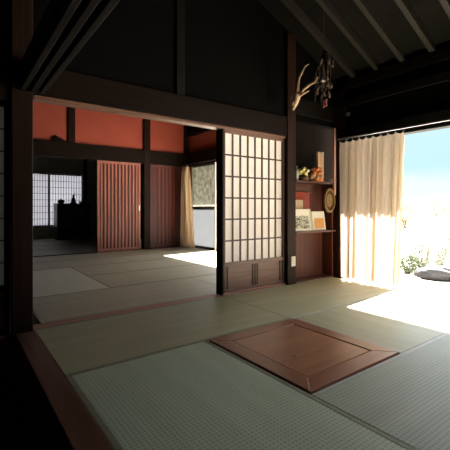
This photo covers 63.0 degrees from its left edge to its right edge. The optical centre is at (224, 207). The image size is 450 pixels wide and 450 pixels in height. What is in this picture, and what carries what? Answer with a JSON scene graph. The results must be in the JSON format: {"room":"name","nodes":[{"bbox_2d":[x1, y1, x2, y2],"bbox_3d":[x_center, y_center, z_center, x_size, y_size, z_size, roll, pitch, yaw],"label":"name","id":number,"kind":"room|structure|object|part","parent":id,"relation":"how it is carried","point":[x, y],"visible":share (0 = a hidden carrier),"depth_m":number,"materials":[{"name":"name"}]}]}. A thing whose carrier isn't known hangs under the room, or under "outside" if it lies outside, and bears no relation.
{"room":"traditional dwelling","nodes":[
{"label":"traditional dwelling","id":0,"kind":"room"},
{"bbox_2d":[0,378,39,449],"bbox_3d":[-1.262,1.315,-0.162,2.980,0.070,5.245,0,0,-37],"label":"floor","id":1,"kind":"structure","parent":0,"point":[16,430],"depth_m":2.19,"materials":[{"name":"black"}]},
{"bbox_2d":[15,313,40,347],"bbox_3d":[-1.030,1.016,5.649,4.320,0.068,14.300,0,0,-37],"label":"floor","id":2,"kind":"structure","parent":0,"point":[35,320],"depth_m":3.18,"materials":[{"name":"brown wood"}]},
{"bbox_2d":[9,0,32,342],"bbox_3d":[-1.551,-0.990,2.787,0.142,3.960,0.165,0,0,-37],"label":"post","id":3,"kind":"object","parent":2,"relation":"on","point":[21,11],"visible":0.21,"depth_m":2.72,"materials":[{"name":"brown wood"}]},
{"bbox_2d":[20,0,119,93],"bbox_3d":[0.036,-0.970,0.761,0.165,0.200,4.980,0,0,-37],"label":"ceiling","id":4,"kind":"structure","parent":3,"relation":"attached to","point":[64,27],"depth_m":1.95,"materials":[{"name":"brown wood"}]},
{"bbox_2d":[33,238,62,241],"bbox_3d":[-5.658,0.954,10.265,1.946,0.052,1.064,0,0,-37],"label":"mat","id":5,"kind":"object","parent":2,"relation":"on","point":[50,239],"visible":0.2,"depth_m":10.50,"materials":[{"name":"fabric"}]},
{"bbox_2d":[33,241,73,245],"bbox_3d":[-5.014,0.954,9.398,1.946,0.052,1.064,0,0,-37],"label":"mat","id":6,"kind":"object","parent":2,"relation":"on","point":[50,242],"visible":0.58,"depth_m":9.62,"materials":[{"name":"fabric"}]},
{"bbox_2d":[33,244,83,250],"bbox_3d":[-4.370,0.954,8.531,1.946,0.052,1.064,0,0,-37],"label":"mat","id":7,"kind":"object","parent":2,"relation":"on","point":[62,246],"visible":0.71,"depth_m":8.64,"materials":[{"name":"fabric"}]},
{"bbox_2d":[33,247,96,255],"bbox_3d":[-3.727,0.954,7.664,1.946,0.052,1.064,0,0,-37],"label":"mat","id":8,"kind":"object","parent":2,"relation":"on","point":[85,249],"visible":0.54,"depth_m":7.85,"materials":[{"name":"wicker"}]},
{"bbox_2d":[33,267,110,297],"bbox_3d":[-2.223,0.954,4.757,0.894,0.052,1.806,0,0,-37],"label":"mat","id":9,"kind":"object","parent":2,"relation":"on","point":[49,282],"visible":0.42,"depth_m":4.58,"materials":[{"name":"fabric"}]},
{"bbox_2d":[33,252,114,262],"bbox_3d":[-3.092,0.954,6.809,1.946,0.052,0.814,0,0,-37],"label":"mat","id":10,"kind":"object","parent":2,"relation":"on","point":[100,254],"visible":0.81,"depth_m":6.89,"materials":[{"name":"wicker"}]},
{"bbox_2d":[33,256,134,270],"bbox_3d":[-2.594,0.954,6.138,1.946,0.052,0.844,0,0,-37],"label":"mat","id":11,"kind":"object","parent":2,"relation":"on","point":[105,260],"visible":0.58,"depth_m":6.15,"materials":[{"name":"wicker"}]},
{"bbox_2d":[83,160,86,200],"bbox_3d":[-4.508,-0.495,11.829,0.100,2.950,0.070,0,0,-37],"label":"post","id":12,"kind":"object","parent":2,"relation":"on","point":[84,161],"visible":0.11,"depth_m":11.80,"materials":[{"name":"brown wood"}]},
{"bbox_2d":[33,277,215,322],"bbox_3d":[-0.966,0.954,3.944,1.946,0.052,0.989,0,0,-37],"label":"mat","id":13,"kind":"object","parent":2,"relation":"on","point":[51,308],"visible":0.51,"depth_m":3.81,"materials":[{"name":"wicker"}]},
{"bbox_2d":[72,259,184,275],"bbox_3d":[-1.511,0.954,5.853,1.546,0.052,0.894,0,0,-37],"label":"mat","id":14,"kind":"object","parent":2,"relation":"on","point":[91,270],"visible":0.67,"depth_m":5.83,"materials":[{"name":"wicker"}]},
{"bbox_2d":[141,119,149,248],"bbox_3d":[-1.794,-0.695,8.332,0.150,3.350,0.160,0,0,-37],"label":"post","id":15,"kind":"object","parent":2,"relation":"on","point":[145,168],"visible":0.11,"depth_m":8.27,"materials":[{"name":"brown wood"}]},
{"bbox_2d":[90,265,215,286],"bbox_3d":[-0.971,0.954,5.126,1.546,0.052,0.904,0,0,-37],"label":"mat","id":16,"kind":"object","parent":2,"relation":"on","point":[177,272],"visible":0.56,"depth_m":5.06,"materials":[{"name":"wicker"}]},
{"bbox_2d":[104,247,201,255],"bbox_3d":[-1.506,0.954,7.986,1.996,0.052,0.814,0,0,-37],"label":"mat","id":17,"kind":"object","parent":2,"relation":"on","point":[170,249],"visible":0.58,"depth_m":7.85,"materials":[{"name":"wicker"}]},
{"bbox_2d":[34,296,290,377],"bbox_3d":[-0.452,0.954,2.949,1.786,0.052,0.979,0,0,-37],"label":"mat","id":18,"kind":"object","parent":2,"relation":"on","point":[79,347],"visible":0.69,"depth_m":2.79,"materials":[{"name":"wicker"}]},
{"bbox_2d":[118,249,215,260],"bbox_3d":[-1.008,0.954,7.315,1.996,0.052,0.844,0,0,-37],"label":"mat","id":19,"kind":"object","parent":2,"relation":"on","point":[154,256],"visible":0.59,"depth_m":7.19,"materials":[{"name":"wicker"}]},
{"bbox_2d":[184,125,188,153],"bbox_3d":[-0.969,-0.695,8.957,0.120,3.350,0.140,0,0,-37],"label":"post","id":20,"kind":"object","parent":2,"relation":"on","point":[186,127],"depth_m":8.90,"materials":[{"name":"brown wood"}]},
{"bbox_2d":[163,254,215,264],"bbox_3d":[-0.286,0.954,6.761,1.496,0.052,0.894,0,0,-37],"label":"mat","id":21,"kind":"object","parent":2,"relation":"on","point":[191,260],"visible":0.3,"depth_m":6.63,"materials":[{"name":"wicker"}]},
{"bbox_2d":[188,262,215,271],"bbox_3d":[0.253,0.954,6.035,1.496,0.052,0.904,0,0,-37],"label":"mat","id":22,"kind":"object","parent":2,"relation":"on","point":[211,267],"visible":0.12,"depth_m":5.83,"materials":[{"name":"wicker"}]},
{"bbox_2d":[190,274,215,284],"bbox_3d":[0.605,0.954,5.141,1.996,0.052,0.939,0,0,-37],"label":"mat","id":23,"kind":"object","parent":2,"relation":"on","point":[211,278],"visible":0.12,"depth_m":4.84,"materials":[{"name":"wicker"}]},
{"bbox_2d":[67,340,415,449],"bbox_3d":[0.045,0.954,1.562,0.929,0.052,1.831,0,0,-37],"label":"mat","id":24,"kind":"object","parent":2,"relation":"on","point":[202,395],"visible":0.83,"depth_m":1.69,"materials":[{"name":"wicker"}]},
{"bbox_2d":[285,32,295,284],"bbox_3d":[0.755,-0.570,4.542,0.143,3.100,0.195,0,0,-37],"label":"post","id":25,"kind":"object","parent":2,"relation":"on","point":[290,39],"visible":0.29,"depth_m":4.45,"materials":[{"name":"brown wood"}]},
{"bbox_2d":[291,256,294,265],"bbox_3d":[0.834,0.650,4.472,0.070,0.120,0.013,0,0,-37],"label":"wall outlet","id":26,"kind":"object","parent":25,"relation":"attached to","point":[292,257],"visible":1,"depth_m":4.46,"materials":[{"name":"white plastic"}]},
{"bbox_2d":[291,64,318,109],"bbox_3d":[0.919,-1.372,4.138,0.385,0.481,0.092,0,0,44],"label":"antler mount","id":27,"kind":"object","parent":25,"relation":"attached to","point":[295,99],"visible":0.94,"depth_m":4.18,"materials":[{"name":"beige"}]},
{"bbox_2d":[209,318,397,394],"bbox_3d":[0.500,0.951,2.463,0.852,0.058,0.906,0,0,-37],"label":"hearth cover","id":28,"kind":"object","parent":2,"relation":"on","point":[311,358],"visible":0.9,"depth_m":2.35,"materials":[{"name":"brown wood"}]},
{"bbox_3d":[0.500,0.953,2.463,0.606,0.055,0.658,0,0,-37],"label":"panel","id":29,"kind":"part","parent":28,"relation":"part of","materials":[{"name":"brown wood"}]},
{"bbox_2d":[224,277,402,317],"bbox_3d":[1.002,0.954,4.028,1.826,0.052,0.979,0,0,-37],"label":"mat","id":30,"kind":"object","parent":2,"relation":"on","point":[299,299],"visible":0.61,"depth_m":3.90,"materials":[{"name":"wicker"}]},
{"bbox_2d":[333,81,345,278],"bbox_3d":[1.569,-0.355,4.966,0.120,2.670,0.175,0,0,-37],"label":"post","id":31,"kind":"object","parent":2,"relation":"on","point":[339,123],"visible":0.37,"depth_m":4.94,"materials":[{"name":"brown wood"}]},
{"bbox_2d":[333,128,335,194],"bbox_3d":[1.479,-0.620,4.927,0.077,0.900,0.024,0,0,-37],"label":"strip","id":32,"kind":"object","parent":31,"relation":"hanging from","point":[334,129],"visible":0.84,"depth_m":4.90,"materials":[{"name":"brown wood"}]},
{"bbox_2d":[295,302,449,354],"bbox_3d":[1.209,0.954,2.990,0.889,0.052,0.926,0,0,-37],"label":"mat","id":33,"kind":"object","parent":2,"relation":"on","point":[400,332],"visible":0.65,"depth_m":2.93,"materials":[{"name":"wicker"}]},
{"bbox_2d":[312,331,449,449],"bbox_3d":[1.407,0.954,1.994,1.761,0.052,0.899,0,0,-37],"label":"mat","id":34,"kind":"object","parent":2,"relation":"on","point":[405,396],"visible":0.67,"depth_m":1.82,"materials":[{"name":"wicker"}]},
{"bbox_2d":[342,278,449,297],"bbox_3d":[3.070,0.958,2.911,0.160,0.064,4.915,0,0,-37],"label":"sill","id":35,"kind":"structure","parent":2,"relation":"on","point":[353,279],"depth_m":4.17,"materials":[{"name":"brown wood"}]},
{"bbox_2d":[357,290,449,323],"bbox_3d":[2.207,0.954,3.167,0.914,0.052,1.831,0,0,-37],"label":"mat","id":36,"kind":"object","parent":2,"relation":"on","point":[433,307],"visible":0.8,"depth_m":3.54,"materials":[{"name":"wicker"}]},
{"bbox_3d":[-4.072,0.954,11.443,1.996,0.052,1.064,0,0,-37],"label":"mat","id":37,"kind":"object","parent":2,"relation":"on","visible":0},
{"bbox_2d":[53,203,90,239],"bbox_3d":[-4.564,0.397,10.981,0.980,1.060,0.484,0,0,-37],"label":"base cabinet","id":38,"kind":"object","parent":37,"relation":"on","point":[71,220],"visible":0.98,"depth_m":10.79,"materials":[{"name":"black wood"}]},
{"bbox_2d":[70,194,76,202],"bbox_3d":[-4.525,-0.269,10.963,0.180,0.270,0.177,0,0,-37],"label":"figurine","id":39,"kind":"object","parent":38,"relation":"on","point":[73,200],"visible":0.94,"depth_m":10.92,"materials":[{"name":"black wood"}]},
{"bbox_3d":[-4.435,0.027,10.808,0.900,0.210,0.016,0,0,-37],"label":"drawer","id":40,"kind":"part","parent":38,"relation":"part of","materials":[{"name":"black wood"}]},
{"bbox_3d":[-4.435,0.262,10.808,0.900,0.210,0.016,0,0,-37],"label":"drawer","id":41,"kind":"part","parent":38,"relation":"part of","materials":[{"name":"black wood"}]},
{"bbox_3d":[-4.435,0.497,10.808,0.900,0.210,0.016,0,0,-37],"label":"drawer","id":42,"kind":"part","parent":38,"relation":"part of","materials":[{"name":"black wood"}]},
{"bbox_3d":[-4.435,0.732,10.808,0.900,0.210,0.016,0,0,-37],"label":"drawer","id":43,"kind":"part","parent":38,"relation":"part of","materials":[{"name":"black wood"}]},
{"bbox_2d":[33,156,96,238],"bbox_3d":[-5.293,-0.715,11.327,4.400,3.390,0.100,0,0,-37],"label":"wall","id":44,"kind":"structure","parent":0,"point":[52,165],"depth_m":11.56,"materials":[{"name":"paint"}]},
{"bbox_2d":[33,173,48,226],"bbox_3d":[-5.770,-0.250,10.954,0.950,1.620,0.030,0,0,-37],"label":"screen","id":45,"kind":"object","parent":44,"relation":"attached to","point":[40,180],"visible":0.43,"depth_m":11.10,"materials":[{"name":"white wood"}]},
{"bbox_2d":[49,173,82,225],"bbox_3d":[-5.004,-0.250,11.566,0.990,1.620,0.030,0,0,-37],"label":"screen","id":46,"kind":"object","parent":44,"relation":"attached to","point":[61,186],"visible":0.73,"depth_m":11.51,"materials":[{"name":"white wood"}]},
{"bbox_3d":[-5.004,-1.042,11.566,0.930,0.035,0.028,0,0,-37],"label":"rail","id":47,"kind":"part","parent":46,"relation":"part of","materials":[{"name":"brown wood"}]},
{"bbox_2d":[33,101,183,153],"bbox_3d":[-2.662,-1.845,7.713,4.320,1.090,0.060,0,0,-37],"label":"wall","id":48,"kind":"structure","parent":0,"point":[49,120],"depth_m":7.75,"materials":[{"name":"red paint"}]},
{"bbox_2d":[68,107,74,142],"bbox_3d":[-3.075,-1.835,7.356,0.130,1.070,0.060,0,0,-37],"label":"post","id":49,"kind":"object","parent":48,"relation":"attached to","point":[71,111],"visible":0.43,"depth_m":7.33,"materials":[{"name":"brown wood"}]},
{"bbox_2d":[33,139,186,166],"bbox_3d":[-2.661,-1.150,7.695,4.300,0.300,0.150,0,0,-37],"label":"beam","id":50,"kind":"structure","parent":48,"relation":"attached to","point":[44,148],"depth_m":7.66,"materials":[{"name":"brown wood"}]},
{"bbox_2d":[54,135,65,141],"bbox_3d":[-3.229,-1.359,7.198,0.229,0.119,0.024,0,0,-37],"label":"wedge","id":51,"kind":"object","parent":50,"relation":"on","point":[56,138],"visible":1,"depth_m":7.17,"materials":[{"name":"brown wood"}]},
{"bbox_2d":[97,160,140,251],"bbox_3d":[-2.292,-0.039,7.970,0.960,1.922,0.039,0,0,-37],"label":"plank door","id":52,"kind":"structure","parent":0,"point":[118,183],"depth_m":7.96,"materials":[{"name":"brown wood"}]},
{"bbox_3d":[-2.293,-0.975,7.972,0.860,0.050,0.033,0,0,-37],"label":"rail","id":53,"kind":"part","parent":52,"relation":"part of","materials":[{"name":"brown wood"}]},
{"bbox_3d":[-2.293,0.892,7.972,0.860,0.060,0.033,0,0,-37],"label":"rail","id":54,"kind":"part","parent":52,"relation":"part of","materials":[{"name":"brown wood"}]},
{"bbox_2d":[0,0,335,381],"bbox_3d":[-1.097,-1.360,3.155,7.400,5.420,0.075,0,0,-37],"label":"wall","id":55,"kind":"structure","parent":0,"point":[235,49],"depth_m":3.73,"materials":[{"name":"paint"}]},
{"bbox_2d":[0,332,10,343],"bbox_3d":[-2.793,0.963,1.871,2.945,0.055,0.115,0,0,-37],"label":"sill","id":56,"kind":"structure","parent":55,"relation":"attached to","point":[4,338],"depth_m":2.69,"materials":[{"name":"brown wood"}]},
{"bbox_2d":[0,101,8,333],"bbox_3d":[-2.010,0.072,2.475,0.962,1.725,0.030,0,0,-37],"label":"screen","id":57,"kind":"object","parent":56,"relation":"on","point":[4,106],"visible":1,"depth_m":2.74,"materials":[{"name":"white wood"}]},
{"bbox_2d":[16,331,113,449],"bbox_3d":[-0.002,1.103,0.733,0.126,0.355,4.980,0,0,-37],"label":"sill","id":58,"kind":"structure","parent":55,"relation":"attached to","point":[59,419],"depth_m":1.87,"materials":[{"name":"brown wood"}]},
{"bbox_2d":[33,294,220,330],"bbox_3d":[-0.786,0.953,3.386,1.800,0.054,0.115,0,0,-37],"label":"sill","id":59,"kind":"structure","parent":55,"relation":"attached to","point":[54,323],"depth_m":3.25,"materials":[{"name":"brown wood"}]},
{"bbox_2d":[0,57,286,135],"bbox_3d":[-1.636,-0.945,2.743,5.842,0.310,0.135,0,0,-37],"label":"beam","id":60,"kind":"structure","parent":55,"relation":"attached to","point":[72,86],"depth_m":3.34,"materials":[{"name":"brown wood"}]},
{"bbox_2d":[176,0,184,94],"bbox_3d":[-0.440,-1.935,3.587,0.090,1.670,0.035,0,0,-37],"label":"post","id":61,"kind":"object","parent":55,"relation":"attached to","point":[180,4],"visible":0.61,"depth_m":3.57,"materials":[{"name":"brown wood"}]},
{"bbox_2d":[218,283,285,295],"bbox_3d":[0.320,0.944,4.207,0.955,0.072,0.115,0,0,-37],"label":"sill","id":62,"kind":"structure","parent":55,"relation":"attached to","point":[280,284],"depth_m":4.14,"materials":[{"name":"brown wood"}]},
{"bbox_2d":[216,128,223,295],"bbox_3d":[-0.054,0.044,3.929,0.022,1.772,0.115,0,0,-37],"label":"post","id":63,"kind":"object","parent":62,"relation":"on","point":[219,133],"visible":1,"depth_m":3.90,"materials":[{"name":"brown wood"}]},
{"bbox_2d":[224,129,284,292],"bbox_3d":[0.342,0.033,4.195,0.930,1.750,0.030,0,0,-37],"label":"screen","id":64,"kind":"object","parent":62,"relation":"on","point":[254,164],"visible":0.91,"depth_m":4.18,"materials":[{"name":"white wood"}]},
{"bbox_2d":[33,95,285,138],"bbox_3d":[-0.394,-0.856,3.671,2.742,0.028,0.105,0,0,-37],"label":"beam","id":65,"kind":"structure","parent":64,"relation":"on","point":[36,98],"depth_m":3.32,"materials":[{"name":"wood"}]},
{"bbox_3d":[0.342,-0.825,4.195,0.862,0.035,0.028,0,0,-37],"label":"rail","id":66,"kind":"part","parent":64,"relation":"part of","materials":[{"name":"brown wood"}]},
{"bbox_3d":[0.342,0.611,4.195,0.862,0.045,0.028,0,0,-37],"label":"rail","id":67,"kind":"part","parent":64,"relation":"part of","materials":[{"name":"wood"}]},
{"bbox_3d":[0.342,0.892,4.195,0.862,0.032,0.028,0,0,-37],"label":"rail","id":68,"kind":"part","parent":64,"relation":"part of","materials":[{"name":"brown wood"}]},
{"bbox_2d":[296,274,332,282],"bbox_3d":[1.113,0.949,4.830,0.775,0.062,0.170,0,0,-37],"label":"sill","id":69,"kind":"structure","parent":55,"relation":"attached to","point":[308,278],"depth_m":4.85,"materials":[{"name":"brown wood"}]},
{"bbox_2d":[296,180,335,277],"bbox_3d":[1.120,0.288,4.821,0.775,1.260,0.228,0,0,-37],"label":"shelf unit","id":70,"kind":"object","parent":69,"relation":"on","point":[314,249],"visible":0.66,"depth_m":4.99,"materials":[{"name":"brown wood"}]},
{"bbox_2d":[296,200,302,208],"bbox_3d":[0.943,0.095,4.720,0.170,0.400,0.004,0,0,-37],"label":"card","id":71,"kind":"object","parent":70,"relation":"on","point":[299,203],"visible":0.21,"depth_m":4.73,"materials":[{"name":"beige paper"}]},
{"bbox_3d":[0.927,-0.255,4.779,0.415,0.040,0.030,0,0,-37],"label":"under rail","id":72,"kind":"part","parent":70,"relation":"part of","materials":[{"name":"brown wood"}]},
{"bbox_2d":[296,166,309,180],"bbox_3d":[0.996,-0.437,4.687,0.165,0.190,0.193,0,0,22],"label":"ornament","id":73,"kind":"object","parent":70,"relation":"on","point":[304,171],"visible":0.97,"depth_m":4.63,"materials":[{"name":"plant"}]},
{"bbox_2d":[296,192,310,209],"bbox_3d":[1.009,0.045,4.815,0.340,0.500,0.024,0,0,-37],"label":"lacquer tray","id":74,"kind":"object","parent":70,"relation":"on","point":[306,197],"visible":0.38,"depth_m":4.86,"materials":[{"name":"red wood"}]},
{"bbox_2d":[296,209,312,231],"bbox_3d":[0.971,0.155,4.661,0.335,0.283,0.059,0,0,-30],"label":"picture frame","id":75,"kind":"object","parent":70,"relation":"on","point":[303,216],"visible":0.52,"depth_m":4.68,"materials":[{"name":"white paper"}]},
{"bbox_2d":[296,216,309,228],"bbox_3d":[0.975,0.179,4.658,0.250,0.163,0.029,0,0,-30],"label":"print","id":76,"kind":"object","parent":75,"relation":"attached to","point":[302,222],"depth_m":4.66},
{"bbox_3d":[1.059,0.293,4.903,0.775,1.250,0.024,0,0,-37],"label":"panel","id":77,"kind":"part","parent":70,"relation":"part of","materials":[{"name":"brown wood"}]},
{"bbox_2d":[309,166,323,181],"bbox_3d":[1.204,-0.448,4.835,0.221,0.212,0.165,0,0,-37],"label":"ornament","id":78,"kind":"object","parent":70,"relation":"on","point":[313,176],"visible":0.96,"depth_m":4.78,"materials":[{"name":"orange"}]},
{"bbox_2d":[311,211,325,230],"bbox_3d":[1.236,0.171,4.861,0.225,0.250,0.053,0,0,-30],"label":"picture frame","id":79,"kind":"object","parent":70,"relation":"on","point":[318,219],"visible":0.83,"depth_m":4.86,"materials":[{"name":"white paper"}]},
{"bbox_2d":[314,218,323,227],"bbox_3d":[1.248,0.201,4.861,0.165,0.131,0.024,0,0,-30],"label":"print","id":80,"kind":"object","parent":79,"relation":"attached to","point":[318,222],"depth_m":4.86},
{"bbox_2d":[316,152,323,181],"bbox_3d":[1.297,-0.552,5.010,0.150,0.420,0.060,0,0,-37],"label":"vase","id":81,"kind":"object","parent":70,"relation":"on","point":[319,155],"visible":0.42,"depth_m":4.99,"materials":[{"name":"ceramic"}]},
{"bbox_3d":[1.412,0.293,5.055,0.024,1.250,0.165,0,0,-37],"label":"panel","id":82,"kind":"part","parent":70,"relation":"part of","materials":[{"name":"brown wood"}]},
{"bbox_2d":[323,184,334,212],"bbox_3d":[1.360,-0.129,4.820,0.158,0.376,0.082,0,0,-17],"label":"basket","id":83,"kind":"object","parent":70,"relation":"hanging from","point":[329,196],"visible":1,"depth_m":4.79,"materials":[{"name":"wicker"}]},
{"bbox_2d":[296,98,333,121],"bbox_3d":[1.175,-1.270,4.864,0.915,0.200,0.180,0,0,-37],"label":"beam","id":84,"kind":"structure","parent":55,"relation":"attached to","point":[307,108],"depth_m":4.75,"materials":[{"name":"brown wood"}]},
{"bbox_2d":[189,130,215,190],"bbox_3d":[0.393,-0.375,7.290,0.080,2.710,4.440,0,0,-37],"label":"wall","id":85,"kind":"structure","parent":0,"point":[206,140],"depth_m":8.48,"materials":[{"name":"red paint"}]},
{"bbox_2d":[33,246,181,256],"bbox_3d":[-2.670,0.951,7.707,4.300,0.058,0.120,0,0,-37],"label":"sill","id":86,"kind":"structure","parent":85,"relation":"attached to","point":[176,246],"depth_m":7.49,"materials":[{"name":"brown wood"}]},
{"bbox_2d":[150,164,182,247],"bbox_3d":[-1.377,-0.039,8.651,0.900,1.922,0.035,0,0,-37],"label":"plank door","id":87,"kind":"structure","parent":85,"relation":"in","point":[165,181],"depth_m":8.62,"materials":[{"name":"brown wood"}]},
{"bbox_3d":[-1.377,0.892,8.651,0.800,0.060,0.033,0,0,-37],"label":"rail","id":88,"kind":"part","parent":87,"relation":"part of","materials":[{"name":"brown wood"}]},
{"bbox_2d":[158,167,173,244],"bbox_3d":[-1.380,-0.044,8.638,0.426,1.812,0.014,0,0,-37],"label":"grille","id":89,"kind":"object","parent":87,"relation":"attached to","point":[165,174],"depth_m":8.63,"materials":[{"name":"brown wood"}]},
{"bbox_3d":[-1.377,-0.975,8.651,0.800,0.050,0.033,0,0,-37],"label":"rail","id":90,"kind":"part","parent":87,"relation":"part of","materials":[{"name":"brown wood"}]},
{"bbox_2d":[187,147,215,166],"bbox_3d":[0.413,-1.160,7.212,0.140,0.320,4.290,0,0,-37],"label":"beam","id":91,"kind":"structure","parent":85,"relation":"attached to","point":[207,154],"depth_m":8.37,"materials":[{"name":"brown wood"}]},
{"bbox_2d":[180,159,215,166],"bbox_3d":[0.169,-0.995,7.087,0.020,0.020,4.180,0,0,-37],"label":"rail","id":92,"kind":"object","parent":91,"relation":"attached to","point":[215,159],"visible":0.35,"depth_m":8.10,"materials":[{"name":"metal"}]},
{"bbox_2d":[180,166,194,247],"bbox_3d":[-0.880,-0.044,8.531,0.209,1.888,0.476,0,0,-37],"label":"curtain","id":93,"kind":"object","parent":92,"relation":"hanging from","point":[186,225],"visible":1,"depth_m":8.47,"materials":[{"name":"fabric"}]},
{"bbox_2d":[192,162,215,250],"bbox_3d":[-0.490,-0.035,8.429,0.048,1.930,1.000,0,0,-37],"label":"window","id":94,"kind":"structure","parent":85,"relation":"in","point":[204,175],"depth_m":8.40,"materials":[{"name":"glass"}]},
{"bbox_3d":[-0.490,-0.497,8.429,0.004,0.925,0.920,0,0,-37],"label":"pane","id":95,"kind":"part","parent":94,"relation":"part of","materials":[{"name":"clear glass"}]},
{"bbox_3d":[-0.490,0.455,8.429,0.004,0.850,0.920,0,0,-37],"label":"pane","id":96,"kind":"part","parent":94,"relation":"part of","materials":[{"name":"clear glass"}]},
{"bbox_2d":[296,122,332,181],"bbox_3d":[1.209,-0.495,5.082,1.400,2.950,0.080,0,0,-37],"label":"wall","id":97,"kind":"structure","parent":0,"point":[310,139],"depth_m":5.04,"materials":[{"name":"brown paint"}]},
{"bbox_2d":[258,0,449,77],"bbox_3d":[0.268,-3.281,0.906,6.910,3.221,5.335,0,0,-37],"label":"ceiling","id":98,"kind":"structure","parent":0,"point":[355,34],"depth_m":4.07,"materials":[{"name":"brown wood"}]},
{"bbox_2d":[314,50,333,107],"bbox_3d":[1.073,-1.613,3.983,0.263,1.081,0.239,0,0,-37],"label":"bunch","id":99,"kind":"object","parent":98,"relation":"hanging from","point":[326,60],"visible":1,"depth_m":3.93,"materials":[{"name":"brown plant"}]},
{"bbox_3d":[1.061,-1.122,3.920,0.068,0.099,0.038,0,0,0],"label":"red flower","id":100,"kind":"part","parent":99,"relation":"part of","materials":[{"name":"plant"}]},
{"bbox_2d":[333,39,449,80],"bbox_3d":[1.016,-1.498,7.230,1.890,0.665,14.600,0,0,-37],"label":"beam","id":101,"kind":"structure","parent":0,"point":[445,41],"depth_m":4.34,"materials":[{"name":"brown wood"}]},
{"bbox_2d":[336,41,449,128],"bbox_3d":[3.068,-1.415,2.981,0.060,0.750,5.130,0,0,-37],"label":"wall","id":102,"kind":"structure","parent":0,"point":[436,97],"depth_m":4.30,"materials":[{"name":"paint"}]},
{"bbox_2d":[333,71,449,108],"bbox_3d":[3.005,-1.385,2.965,0.060,0.090,5.080,0,0,-37],"label":"beam","id":103,"kind":"structure","parent":102,"relation":"attached to","point":[445,76],"depth_m":4.28,"materials":[{"name":"brown wood"}]},
{"bbox_2d":[334,46,449,91],"bbox_3d":[3.037,-1.630,2.989,0.120,0.120,5.080,0,0,-37],"label":"beam","id":104,"kind":"structure","parent":102,"relation":"attached to","point":[443,54],"depth_m":4.25,"materials":[{"name":"brown wood"}]},
{"bbox_2d":[344,108,449,141],"bbox_3d":[3.086,-0.950,2.923,0.120,0.180,4.915,0,0,-37],"label":"beam","id":105,"kind":"structure","parent":102,"relation":"attached to","point":[441,114],"depth_m":4.20,"materials":[{"name":"brown wood"}]},
{"bbox_2d":[337,118,449,139],"bbox_3d":[2.977,-0.907,2.895,0.088,0.026,4.900,0,0,-37],"label":"rail","id":106,"kind":"object","parent":105,"relation":"attached to","point":[444,120],"visible":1,"depth_m":4.19,"materials":[{"name":"grey metal"}]},
{"bbox_2d":[339,129,403,285],"bbox_3d":[1.768,0.010,4.490,0.153,1.796,0.856,0,0,-40],"label":"curtain","id":107,"kind":"object","parent":106,"relation":"hanging from","point":[371,170],"visible":1,"depth_m":4.43,"materials":[{"name":"fabric"}]},
{"bbox_2d":[395,276,449,293],"bbox_3d":[0.887,0.995,7.010,1.220,0.050,14.200,0,0,-37],"label":"veranda","id":108,"kind":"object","parent":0,"point":[433,286],"depth_m":4.59,"materials":[{"name":"white"}]},
{"bbox_3d":[0.400,-2.100,7.296,0.060,0.740,4.440,0,0,-37],"label":"wall","id":109,"kind":"structure","parent":0,"visible":0},
{"bbox_2d":[187,127,213,136],"bbox_3d":[0.388,-1.800,7.212,0.100,0.140,4.320,0,0,-37],"label":"beam","id":110,"kind":"structure","parent":109,"relation":"attached to","point":[198,130],"depth_m":8.55,"materials":[{"name":"brown wood"}]},
{"label":"outside","id":111,"kind":"structure","parent":0,"visible":0},
{"bbox_2d":[399,215,449,283],"bbox_3d":[2.070,1.480,13.990,140.000,0.100,140.000,0,0,-37],"label":"ground","id":112,"kind":"structure","parent":111,"point":[413,227],"depth_m":19.80,"materials":[{"name":"white"}]},
{"bbox_2d":[399,253,419,273],"bbox_3d":[4.003,1.232,8.008,0.455,0.499,0.462,0,0,-37],"label":"shrub","id":113,"kind":"object","parent":112,"relation":"on","point":[410,261],"visible":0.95,"depth_m":7.95,"materials":[{"name":"green plant"}]},
{"bbox_2d":[402,194,433,227],"bbox_3d":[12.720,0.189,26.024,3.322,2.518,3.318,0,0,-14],"label":"tree","id":114,"kind":"object","parent":112,"relation":"on","point":[418,210],"visible":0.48,"depth_m":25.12,"materials":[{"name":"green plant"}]},
{"bbox_3d":[12.695,0.517,26.026,1.732,1.861,1.689,0,0,-37],"label":"stem","id":115,"kind":"part","parent":114,"relation":"part of","materials":[{"name":"brown wood"}]},
{"bbox_2d":[407,227,438,268],"bbox_3d":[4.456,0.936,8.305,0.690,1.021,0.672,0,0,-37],"label":"shrub","id":116,"kind":"object","parent":112,"relation":"on","point":[429,243],"visible":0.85,"depth_m":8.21,"materials":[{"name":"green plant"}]},
{"bbox_3d":[4.463,1.054,8.299,0.330,0.768,0.307,0,0,-4],"label":"stem","id":117,"kind":"part","parent":116,"relation":"part of","materials":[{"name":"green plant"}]},
{"bbox_2d":[414,265,449,280],"bbox_3d":[4.339,1.301,7.289,1.179,0.307,0.556,0,0,10],"label":"rock","id":118,"kind":"object","parent":112,"relation":"on","point":[435,272],"visible":0.92,"depth_m":7.13,"materials":[{"name":"grey stone"}]},
{"bbox_2d":[415,216,449,265],"bbox_3d":[5.283,0.836,8.994,1.113,1.315,1.131,0,0,11],"label":"shrub","id":119,"kind":"object","parent":112,"relation":"on","point":[441,258],"visible":0.67,"depth_m":8.84,"materials":[{"name":"green plant"}]},
{"bbox_3d":[5.274,0.974,8.994,0.605,0.931,0.500,0,0,12],"label":"stem","id":120,"kind":"part","parent":119,"relation":"part of","materials":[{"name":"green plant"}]},
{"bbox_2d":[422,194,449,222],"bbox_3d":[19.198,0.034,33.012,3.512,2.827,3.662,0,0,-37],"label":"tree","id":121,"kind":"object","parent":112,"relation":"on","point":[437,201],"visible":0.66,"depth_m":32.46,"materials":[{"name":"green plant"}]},
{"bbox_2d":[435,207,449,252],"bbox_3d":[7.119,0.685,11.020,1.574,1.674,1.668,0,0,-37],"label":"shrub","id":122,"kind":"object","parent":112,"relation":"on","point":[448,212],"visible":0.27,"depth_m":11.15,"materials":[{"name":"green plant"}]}
]}

